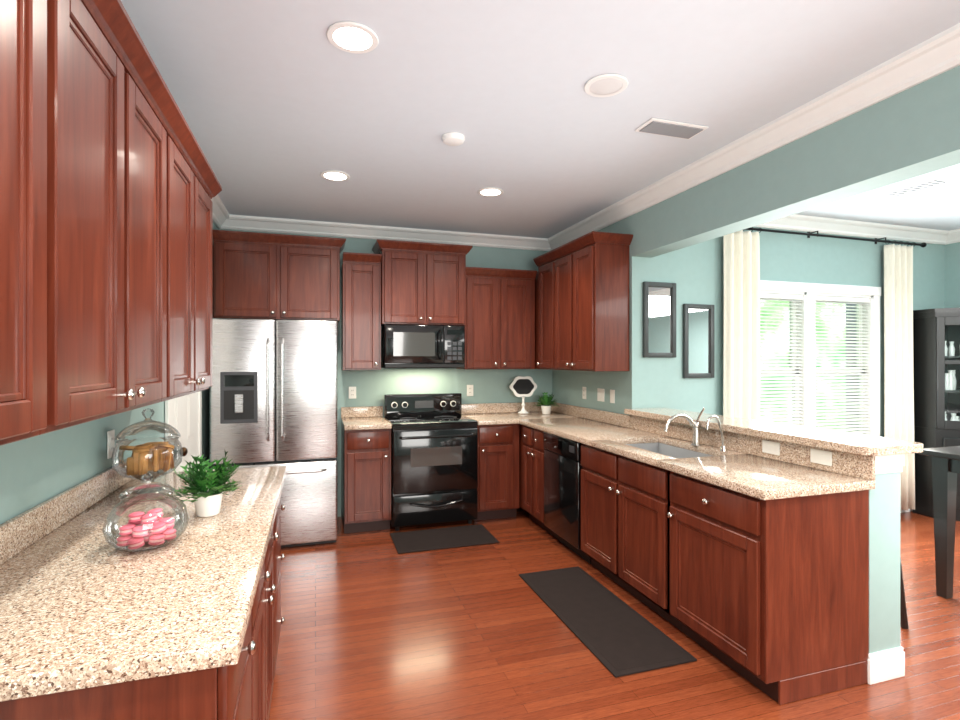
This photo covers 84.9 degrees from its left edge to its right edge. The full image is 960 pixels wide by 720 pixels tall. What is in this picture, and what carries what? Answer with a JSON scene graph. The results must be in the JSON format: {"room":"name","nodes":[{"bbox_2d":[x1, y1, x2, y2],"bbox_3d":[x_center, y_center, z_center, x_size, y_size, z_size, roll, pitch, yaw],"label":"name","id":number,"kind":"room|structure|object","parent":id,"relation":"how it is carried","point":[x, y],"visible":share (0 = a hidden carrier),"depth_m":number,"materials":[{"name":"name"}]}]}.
{"room":"kitchen","nodes":[
{"label":"kitchen","id":0,"kind":"room"},
{"bbox_2d":[0,221,217,523],"bbox_3d":[-1.232,0.105,0.940,0.150,2.750,8.030,0,0,-17],"label":"wall","id":1,"kind":"structure","parent":0,"point":[37,470],"depth_m":1.79,"materials":[{"name":"teal paint"}]},
{"bbox_2d":[0,0,79,445],"bbox_3d":[-0.873,-0.367,0.606,0.330,1.024,0.918,0,0,-17],"label":"upper cabinet","id":2,"kind":"object","parent":1,"relation":"attached to","point":[40,39],"depth_m":0.97,"materials":[{"name":"brown wood"}]},
{"bbox_2d":[107,429,114,458],"bbox_3d":[-1.538,0.350,2.190,0.008,0.114,0.070,0,0,-17],"label":"outlet","id":3,"kind":"object","parent":1,"relation":"attached to","point":[110,440],"visible":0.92,"depth_m":2.15,"materials":[{"name":"white plastic"}]},
{"bbox_2d":[80,0,179,423],"bbox_3d":[-1.113,-0.367,1.370,0.330,1.024,0.996,0,0,-17],"label":"upper cabinet","id":4,"kind":"object","parent":1,"relation":"attached to","point":[110,187],"depth_m":1.41,"materials":[{"name":"brown wood"}]},
{"bbox_2d":[165,391,201,471],"bbox_3d":[-1.886,0.424,3.428,0.084,2.108,0.910,0,0,-17],"label":"pantry door","id":5,"kind":"structure","parent":1,"relation":"in","point":[183,415],"depth_m":3.46,"materials":[{"name":"white wood"}]},
{"bbox_2d":[180,120,215,396],"bbox_3d":[-1.352,-0.367,2.134,0.330,1.024,0.918,0,0,-17],"label":"upper cabinet","id":6,"kind":"object","parent":1,"relation":"attached to","point":[197,182],"depth_m":2.23,"materials":[{"name":"brown wood"}]},
{"bbox_2d":[211,194,230,229],"bbox_3d":[-1.110,-1.215,0.978,0.105,0.110,7.730,0,0,-17],"label":"crown molding","id":7,"kind":"structure","parent":1,"relation":"attached to","point":[221,218],"depth_m":4.38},
{"bbox_2d":[218,229,551,516],"bbox_3d":[-0.707,0.105,5.233,3.420,2.750,0.150,0,0,-17],"label":"wall","id":8,"kind":"structure","parent":0,"point":[373,387],"depth_m":5.25,"materials":[{"name":"teal paint"}]},
{"bbox_2d":[212,230,345,322],"bbox_3d":[-1.742,-0.710,4.637,1.065,0.720,0.362,0,0,-17],"label":"upper cabinet","id":9,"kind":"object","parent":8,"relation":"attached to","point":[256,275],"visible":1,"depth_m":4.48,"materials":[{"name":"brown wood"}]},
{"bbox_2d":[349,387,355,398],"bbox_3d":[-1.212,0.310,4.989,0.070,0.114,0.008,0,0,-17],"label":"outlet","id":10,"kind":"object","parent":8,"relation":"attached to","point":[352,392],"depth_m":4.99,"materials":[{"name":"white plastic"}]},
{"bbox_2d":[341,252,381,369],"bbox_3d":[-1.097,-0.430,4.839,0.336,1.040,0.362,0,0,-17],"label":"upper cabinet","id":11,"kind":"object","parent":8,"relation":"attached to","point":[360,311],"visible":1,"depth_m":4.71,"materials":[{"name":"brown wood"}]},
{"bbox_2d":[227,215,546,250],"bbox_3d":[-0.755,-1.215,5.084,3.000,0.110,0.105,0,0,-17],"label":"crown molding","id":12,"kind":"structure","parent":8,"relation":"attached to","point":[238,222],"depth_m":5.01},
{"bbox_2d":[372,239,472,325],"bbox_3d":[-0.553,-0.698,4.981,0.884,0.745,0.417,0,0,-17],"label":"upper cabinet","id":13,"kind":"object","parent":8,"relation":"attached to","point":[423,283],"visible":1,"depth_m":4.81,"materials":[{"name":"brown wood"}]},
{"bbox_2d":[381,324,464,367],"bbox_3d":[-0.547,-0.122,4.961,0.744,0.395,0.450,0,0,-17],"label":"microwave","id":14,"kind":"object","parent":13,"relation":"attached to","point":[422,346],"visible":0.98,"depth_m":4.78,"materials":[{"name":"black glass"}]},
{"bbox_2d":[467,385,472,395],"bbox_3d":[-0.101,0.310,5.337,0.070,0.114,0.008,0,0,-17],"label":"outlet","id":15,"kind":"object","parent":8,"relation":"attached to","point":[469,387],"depth_m":5.33,"materials":[{"name":"white plastic"}]},
{"bbox_2d":[456,267,536,368],"bbox_3d":[0.162,-0.395,5.234,0.727,0.970,0.362,0,0,-17],"label":"upper cabinet","id":16,"kind":"object","parent":8,"relation":"attached to","point":[500,321],"visible":0.98,"depth_m":5.09,"materials":[{"name":"brown wood"}]},
{"bbox_2d":[121,0,959,237],"bbox_3d":[2.117,-1.330,1.989,7.170,0.120,8.030,0,0,-17],"label":"ceiling","id":17,"kind":"structure","parent":0,"point":[282,105],"depth_m":2.50,"materials":[{"name":"white paint"}]},
{"bbox_2d":[320,170,349,180],"bbox_3d":[-0.994,-1.265,3.608,0.199,0.008,0.199,0,0,34],"label":"recessed light","id":18,"kind":"object","parent":17,"relation":"in","point":[333,175],"depth_m":3.60,"materials":[{"name":"beige"}]},
{"bbox_2d":[326,21,378,53],"bbox_3d":[-0.500,-1.265,2.065,0.199,0.008,0.199,0,0,-23],"label":"recessed light","id":19,"kind":"object","parent":17,"relation":"in","point":[352,37],"depth_m":2.06,"materials":[{"name":"beige plastic"}]},
{"bbox_2d":[442,132,464,145],"bbox_3d":[-0.151,-1.253,2.992,0.132,0.032,0.132,0,0,-17],"label":"smoke detector","id":20,"kind":"object","parent":17,"relation":"attached to","point":[453,139],"visible":1,"depth_m":2.96,"materials":[{"name":"white plastic"}]},
{"bbox_2d":[478,187,503,196],"bbox_3d":[0.081,-1.265,3.955,0.199,0.008,0.199,0,0,-23],"label":"recessed light","id":21,"kind":"object","parent":17,"relation":"in","point":[489,191],"depth_m":3.94,"materials":[{"name":"beige"}]},
{"bbox_2d":[584,74,627,96],"bbox_3d":[0.582,-1.264,2.425,0.199,0.010,0.199,0,0,34],"label":"recessed light","id":22,"kind":"object","parent":17,"relation":"in","point":[605,85],"depth_m":2.41,"materials":[{"name":"beige plastic"}]},
{"bbox_2d":[635,118,708,138],"bbox_3d":[1.048,-1.262,2.875,0.360,0.014,0.160,0,0,-17],"label":"ceiling vent","id":23,"kind":"object","parent":17,"relation":"in","point":[663,127],"visible":1,"depth_m":2.85,"materials":[{"name":"white metal"}]},
{"bbox_2d":[883,178,950,195],"bbox_3d":[3.194,-1.262,3.852,0.160,0.014,0.360,0,0,-17],"label":"ceiling vent","id":24,"kind":"object","parent":17,"relation":"in","point":[918,186],"visible":0.98,"depth_m":3.82,"materials":[{"name":"white metal"}]},
{"bbox_2d":[552,215,650,414],"bbox_3d":[1.082,0.105,4.940,0.180,2.750,1.480,0,0,-17],"label":"wall","id":25,"kind":"structure","parent":0,"point":[631,387],"depth_m":4.27,"materials":[{"name":"teal paint"}]},
{"bbox_2d":[533,231,632,370],"bbox_3d":[0.825,-0.455,4.844,0.362,1.090,1.495,0,0,-17],"label":"upper cabinet","id":26,"kind":"object","parent":25,"relation":"attached to","point":[581,303],"visible":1,"depth_m":4.28,"materials":[{"name":"brown wood"}]},
{"bbox_2d":[582,387,585,398],"bbox_3d":[0.981,0.310,4.939,0.008,0.114,0.070,0,0,-17],"label":"outlet","id":27,"kind":"object","parent":25,"relation":"attached to","point":[583,388],"depth_m":4.94,"materials":[{"name":"white plastic"}]},
{"bbox_2d":[597,388,604,401],"bbox_3d":[1.070,0.310,4.653,0.008,0.114,0.116,0,0,-17],"label":"outlet","id":28,"kind":"object","parent":25,"relation":"attached to","point":[600,394],"depth_m":4.65,"materials":[{"name":"white plastic"}]},
{"bbox_2d":[610,389,614,402],"bbox_3d":[1.127,0.310,4.472,0.008,0.114,0.070,0,0,-17],"label":"outlet","id":29,"kind":"object","parent":25,"relation":"attached to","point":[612,392],"depth_m":4.46,"materials":[{"name":"white plastic"}]},
{"bbox_2d":[547,23,959,250],"bbox_3d":[1.880,-1.215,1.915,0.105,0.110,7.940,0,0,-17],"label":"crown molding","id":30,"kind":"structure","parent":25,"relation":"attached to","point":[934,56],"depth_m":2.67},
{"bbox_2d":[269,507,959,719],"bbox_3d":[2.117,1.530,1.989,7.170,0.100,8.030,0,0,-17],"label":"floor","id":31,"kind":"structure","parent":0,"point":[375,626],"depth_m":2.68,"materials":[{"name":"brown wood"}]},
{"bbox_2d":[0,579,259,719],"bbox_3d":[-0.873,1.032,1.141,0.650,0.892,0.460,0,0,-17],"label":"base cabinet","id":32,"kind":"object","parent":31,"relation":"on","point":[242,689],"depth_m":0.99,"materials":[{"name":"brown wood"}]},
{"bbox_2d":[0,456,286,701],"bbox_3d":[-1.053,0.515,1.758,0.675,0.140,1.785,0,0,-17],"label":"countertop","id":33,"kind":"structure","parent":32,"relation":"on","point":[84,603],"depth_m":1.25,"materials":[{"name":"stone"}]},
{"bbox_2d":[102,474,188,551],"bbox_3d":[-0.975,0.439,1.539,0.216,0.210,0.216,0,0,-17],"label":"glass jar","id":34,"kind":"object","parent":33,"relation":"on","point":[151,529],"visible":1,"depth_m":1.53,"materials":[{"name":"clear glass"}]},
{"bbox_2d":[111,408,182,493],"bbox_3d":[-1.382,0.372,2.187,0.252,0.342,0.252,0,0,-17],"label":"glass jar","id":35,"kind":"object","parent":33,"relation":"on","point":[158,459],"visible":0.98,"depth_m":2.19,"materials":[{"name":"clear glass"}]},
{"bbox_2d":[171,451,241,516],"bbox_3d":[-0.978,0.433,1.851,0.274,0.220,0.274,0,0,-17],"label":"potted plant","id":36,"kind":"object","parent":33,"relation":"on","point":[207,501],"visible":1,"depth_m":1.82,"materials":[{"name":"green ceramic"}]},
{"bbox_2d":[260,516,275,719],"bbox_3d":[-1.059,1.032,1.733,0.650,0.892,0.780,0,0,-17],"label":"base cabinet","id":37,"kind":"object","parent":31,"relation":"on","point":[268,573],"depth_m":1.96,"materials":[{"name":"brown wood"}]},
{"bbox_2d":[210,318,336,547],"bbox_3d":[-1.682,0.578,4.382,0.926,1.796,0.785,0,0,-17],"label":"refrigerator","id":38,"kind":"object","parent":31,"relation":"on","point":[273,394],"visible":0.88,"depth_m":4.09,"materials":[{"name":"silver metal"}]},
{"bbox_2d":[276,497,283,660],"bbox_3d":[-1.250,1.032,2.344,0.650,0.892,0.502,0,0,-17],"label":"base cabinet","id":39,"kind":"object","parent":31,"relation":"on","point":[279,557],"depth_m":2.48,"materials":[{"name":"brown wood"}]},
{"bbox_2d":[341,423,390,533],"bbox_3d":[-1.030,1.032,4.714,0.390,0.891,0.642,0,0,-17],"label":"base cabinet","id":40,"kind":"object","parent":31,"relation":"on","point":[365,480],"visible":0.94,"depth_m":4.45,"materials":[{"name":"brown wood"}]},
{"bbox_2d":[341,406,391,429],"bbox_3d":[-1.032,0.515,4.717,0.390,0.140,0.635,0,0,-17],"label":"countertop","id":41,"kind":"structure","parent":40,"relation":"on","point":[367,417],"depth_m":4.89,"materials":[{"name":"stone"}]},
{"bbox_2d":[384,393,477,530],"bbox_3d":[-0.462,0.904,4.841,0.758,1.148,0.680,0,0,-17],"label":"range","id":42,"kind":"object","parent":31,"relation":"on","point":[434,457],"visible":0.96,"depth_m":4.59,"materials":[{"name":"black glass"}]},
{"bbox_2d":[390,524,498,553],"bbox_3d":[-0.304,1.473,4.348,0.820,0.012,0.480,0,0,-17],"label":"area rug","id":43,"kind":"object","parent":31,"relation":"on","point":[437,539],"visible":0.96,"depth_m":4.31,"materials":[{"name":"black fabric"}]},
{"bbox_2d":[474,424,518,520],"bbox_3d":[0.088,1.032,5.064,0.413,0.891,0.642,0,0,-17],"label":"base cabinet","id":44,"kind":"object","parent":31,"relation":"on","point":[498,472],"visible":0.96,"depth_m":4.80,"materials":[{"name":"brown wood"}]},
{"bbox_2d":[462,403,516,424],"bbox_3d":[0.066,0.515,5.060,0.366,0.140,0.637,0,0,-17],"label":"countertop","id":45,"kind":"structure","parent":44,"relation":"on","point":[483,413],"depth_m":5.31,"materials":[{"name":"stone"}]},
{"bbox_2d":[519,424,553,536],"bbox_3d":[0.638,1.032,4.975,0.642,0.891,1.133,0,0,-17],"label":"base cabinet","id":46,"kind":"object","parent":31,"relation":"on","point":[531,471],"visible":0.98,"depth_m":4.60,"materials":[{"name":"brown wood"}]},
{"bbox_2d":[505,402,874,499],"bbox_3d":[0.968,0.606,3.896,0.657,0.347,3.397,0,0,-17],"label":"countertop","id":47,"kind":"structure","parent":46,"relation":"on","point":[744,464],"depth_m":2.94,"materials":[{"name":"stone"}]},
{"bbox_2d":[509,376,536,413],"bbox_3d":[0.441,0.355,5.347,0.300,0.378,0.116,0,0,-17],"label":"chalkboard sign","id":48,"kind":"object","parent":47,"relation":"on","point":[520,386],"visible":1,"depth_m":5.33,"materials":[{"name":"white wood"}]},
{"bbox_2d":[535,392,558,413],"bbox_3d":[0.665,0.433,5.290,0.256,0.221,0.250,0,0,-17],"label":"potted plant","id":49,"kind":"object","parent":47,"relation":"on","point":[546,403],"visible":1,"depth_m":5.25,"materials":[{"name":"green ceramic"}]},
{"bbox_2d":[664,408,704,445],"bbox_3d":[1.280,0.423,3.314,0.279,0.243,0.080,0,0,-17],"label":"kitchen faucet","id":50,"kind":"object","parent":47,"relation":"on","point":[695,433],"visible":1,"depth_m":3.33,"materials":[{"name":"silver metal"}]},
{"bbox_2d":[706,415,726,450],"bbox_3d":[1.412,0.436,3.130,0.137,0.215,0.040,0,0,-17],"label":"gooseneck faucet","id":51,"kind":"object","parent":47,"relation":"on","point":[723,447],"visible":1,"depth_m":3.13,"materials":[{"name":"silver metal"}]},
{"bbox_2d":[762,440,831,465],"bbox_3d":[1.646,0.482,2.748,0.008,0.070,0.414,0,0,-17],"label":"outlets","id":52,"kind":"object","parent":47,"relation":"attached to","point":[817,456],"visible":1,"depth_m":2.64,"materials":[{"name":"white plastic"}]},
{"bbox_2d":[544,432,590,563],"bbox_3d":[0.897,1.033,4.145,0.602,0.888,0.598,0,0,-17],"label":"dishwasher","id":53,"kind":"object","parent":31,"relation":"on","point":[562,488],"visible":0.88,"depth_m":4.00,"materials":[{"name":"black metal"}]},
{"bbox_2d":[519,566,696,676],"bbox_3d":[0.666,1.473,3.091,0.460,0.012,1.220,0,0,-17],"label":"area rug","id":54,"kind":"object","parent":31,"relation":"on","point":[615,634],"visible":0.98,"depth_m":2.91,"materials":[{"name":"black fabric"}]},
{"bbox_2d":[581,443,711,630],"bbox_3d":[1.135,1.032,3.386,0.642,0.891,0.984,0,0,-17],"label":"base cabinet","id":55,"kind":"object","parent":31,"relation":"on","point":[625,525],"visible":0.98,"depth_m":3.19,"materials":[{"name":"brown wood"}]},
{"bbox_2d":[667,471,868,704],"bbox_3d":[1.379,1.032,2.611,0.642,0.891,0.638,0,0,-17],"label":"base cabinet","id":56,"kind":"object","parent":31,"relation":"on","point":[769,598],"visible":0.94,"depth_m":2.34,"materials":[{"name":"brown wood"}]},
{"bbox_2d":[867,454,904,684],"bbox_3d":[1.849,0.955,2.529,0.224,1.050,0.224,0,0,-17],"label":"half wall","id":57,"kind":"structure","parent":31,"relation":"on","point":[886,658],"depth_m":2.43,"materials":[{"name":"teal paint"}]},
{"bbox_2d":[900,555,908,628],"bbox_3d":[2.088,1.109,3.033,0.446,0.739,0.446,0,0,-17],"label":"bar stool","id":58,"kind":"object","parent":31,"relation":"on","point":[903,618],"visible":0.04,"depth_m":2.89,"materials":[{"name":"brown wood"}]},
{"bbox_2d":[913,308,959,520],"bbox_3d":[4.491,0.499,4.927,0.504,1.958,0.504,0,0,-17],"label":"hutch","id":59,"kind":"object","parent":31,"relation":"on","point":[936,351],"visible":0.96,"depth_m":4.95,"materials":[{"name":"black wood"}]},
{"bbox_2d":[918,446,959,598],"bbox_3d":[3.658,1.022,2.891,1.390,0.913,1.390,0,0,-17],"label":"dining table","id":60,"kind":"object","parent":31,"relation":"on","point":[945,465],"visible":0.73,"depth_m":3.26,"materials":[{"name":"black wood"}]},
{"bbox_3d":[1.537,0.955,3.421,0.140,1.050,1.690,0,0,-17],"label":"wall","id":61,"kind":"structure","parent":31,"relation":"on","visible":0},
{"bbox_2d":[624,408,922,455],"bbox_3d":[1.617,0.408,3.308,0.375,0.040,1.947,0,0,-17],"label":"bar","id":62,"kind":"object","parent":61,"relation":"on","point":[859,444],"visible":0.98,"depth_m":2.79,"materials":[{"name":"beige stone"}]},
{"bbox_2d":[632,65,959,257],"bbox_3d":[2.238,-1.050,1.252,0.180,0.440,6.250,0,0,-17],"label":"header beam","id":63,"kind":"structure","parent":0,"point":[911,132],"depth_m":2.63,"materials":[{"name":"teal paint"}]},
{"bbox_2d":[651,227,943,436],"bbox_3d":[3.013,0.105,4.848,3.450,2.750,0.150,0,0,-17],"label":"wall","id":64,"kind":"structure","parent":0,"point":[695,273],"depth_m":4.62,"materials":[{"name":"teal paint"}]},
{"bbox_2d":[643,281,675,357],"bbox_3d":[1.459,-0.325,4.263,0.305,0.610,0.030,0,0,-17],"label":"wall mirror","id":65,"kind":"object","parent":64,"relation":"attached to","point":[659,319],"visible":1,"depth_m":4.26,"materials":[{"name":"silver metal"}]},
{"bbox_2d":[683,304,714,377],"bbox_3d":[1.824,-0.158,4.378,0.300,0.615,0.030,0,0,-17],"label":"wall mirror","id":66,"kind":"object","parent":64,"relation":"attached to","point":[698,340],"visible":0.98,"depth_m":4.38,"materials":[{"name":"silver metal"}]},
{"bbox_2d":[760,280,880,436],"bbox_3d":[2.983,0.117,4.794,1.750,1.625,0.165,0,0,-17],"label":"window","id":67,"kind":"structure","parent":64,"relation":"in","point":[808,339],"depth_m":4.84,"materials":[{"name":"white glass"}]},
{"bbox_2d":[760,293,869,434],"bbox_3d":[2.984,0.105,4.789,1.510,1.386,0.045,0,0,-17],"label":"window blinds","id":68,"kind":"object","parent":67,"relation":"attached to","point":[818,299],"visible":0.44,"depth_m":4.84,"materials":[{"name":"white plastic"}]},
{"bbox_2d":[745,228,926,246],"bbox_3d":[3.116,-1.135,4.738,2.468,0.099,0.117,0,0,-17],"label":"curtain rod","id":69,"kind":"object","parent":64,"relation":"attached to","point":[875,240],"visible":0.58,"depth_m":4.73,"materials":[{"name":"metal"}]},
{"bbox_2d":[723,227,761,420],"bbox_3d":[2.213,0.146,4.418,0.361,2.547,0.081,0,0,-17],"label":"curtain","id":70,"kind":"object","parent":69,"relation":"hanging from","point":[741,343],"visible":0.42,"depth_m":4.40,"materials":[{"name":"fabric"}]},
{"bbox_2d":[884,240,915,510],"bbox_3d":[3.984,0.147,4.976,0.344,2.547,0.081,0,0,-17],"label":"curtain","id":71,"kind":"object","parent":69,"relation":"hanging from","point":[898,355],"visible":0.88,"depth_m":4.96,"materials":[{"name":"fabric"}]},
{"bbox_2d":[754,214,949,244],"bbox_3d":[3.051,-1.215,4.727,3.210,0.110,0.105,0,0,-17],"label":"crown molding","id":72,"kind":"structure","parent":64,"relation":"attached to","point":[803,223],"depth_m":4.86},
{"bbox_2d":[900,509,912,512],"bbox_3d":[3.000,1.415,4.757,3.450,0.130,0.016,0,0,-17],"label":"baseboard","id":73,"kind":"structure","parent":64,"relation":"attached to","point":[908,510],"depth_m":5.09,"materials":[{"name":"white wood"}]},
{"bbox_2d":[944,242,959,307],"bbox_3d":[5.665,0.105,2.404,0.150,2.750,6.400,0,0,-17],"label":"wall","id":74,"kind":"structure","parent":0,"point":[952,275],"depth_m":5.22,"materials":[{"name":"teal paint"}]},
{"bbox_2d":[941,229,959,244],"bbox_3d":[5.566,-1.215,2.294,0.105,0.110,6.460,0,0,-17],"label":"crown molding","id":75,"kind":"structure","parent":74,"relation":"attached to","point":[954,234],"depth_m":5.15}
]}

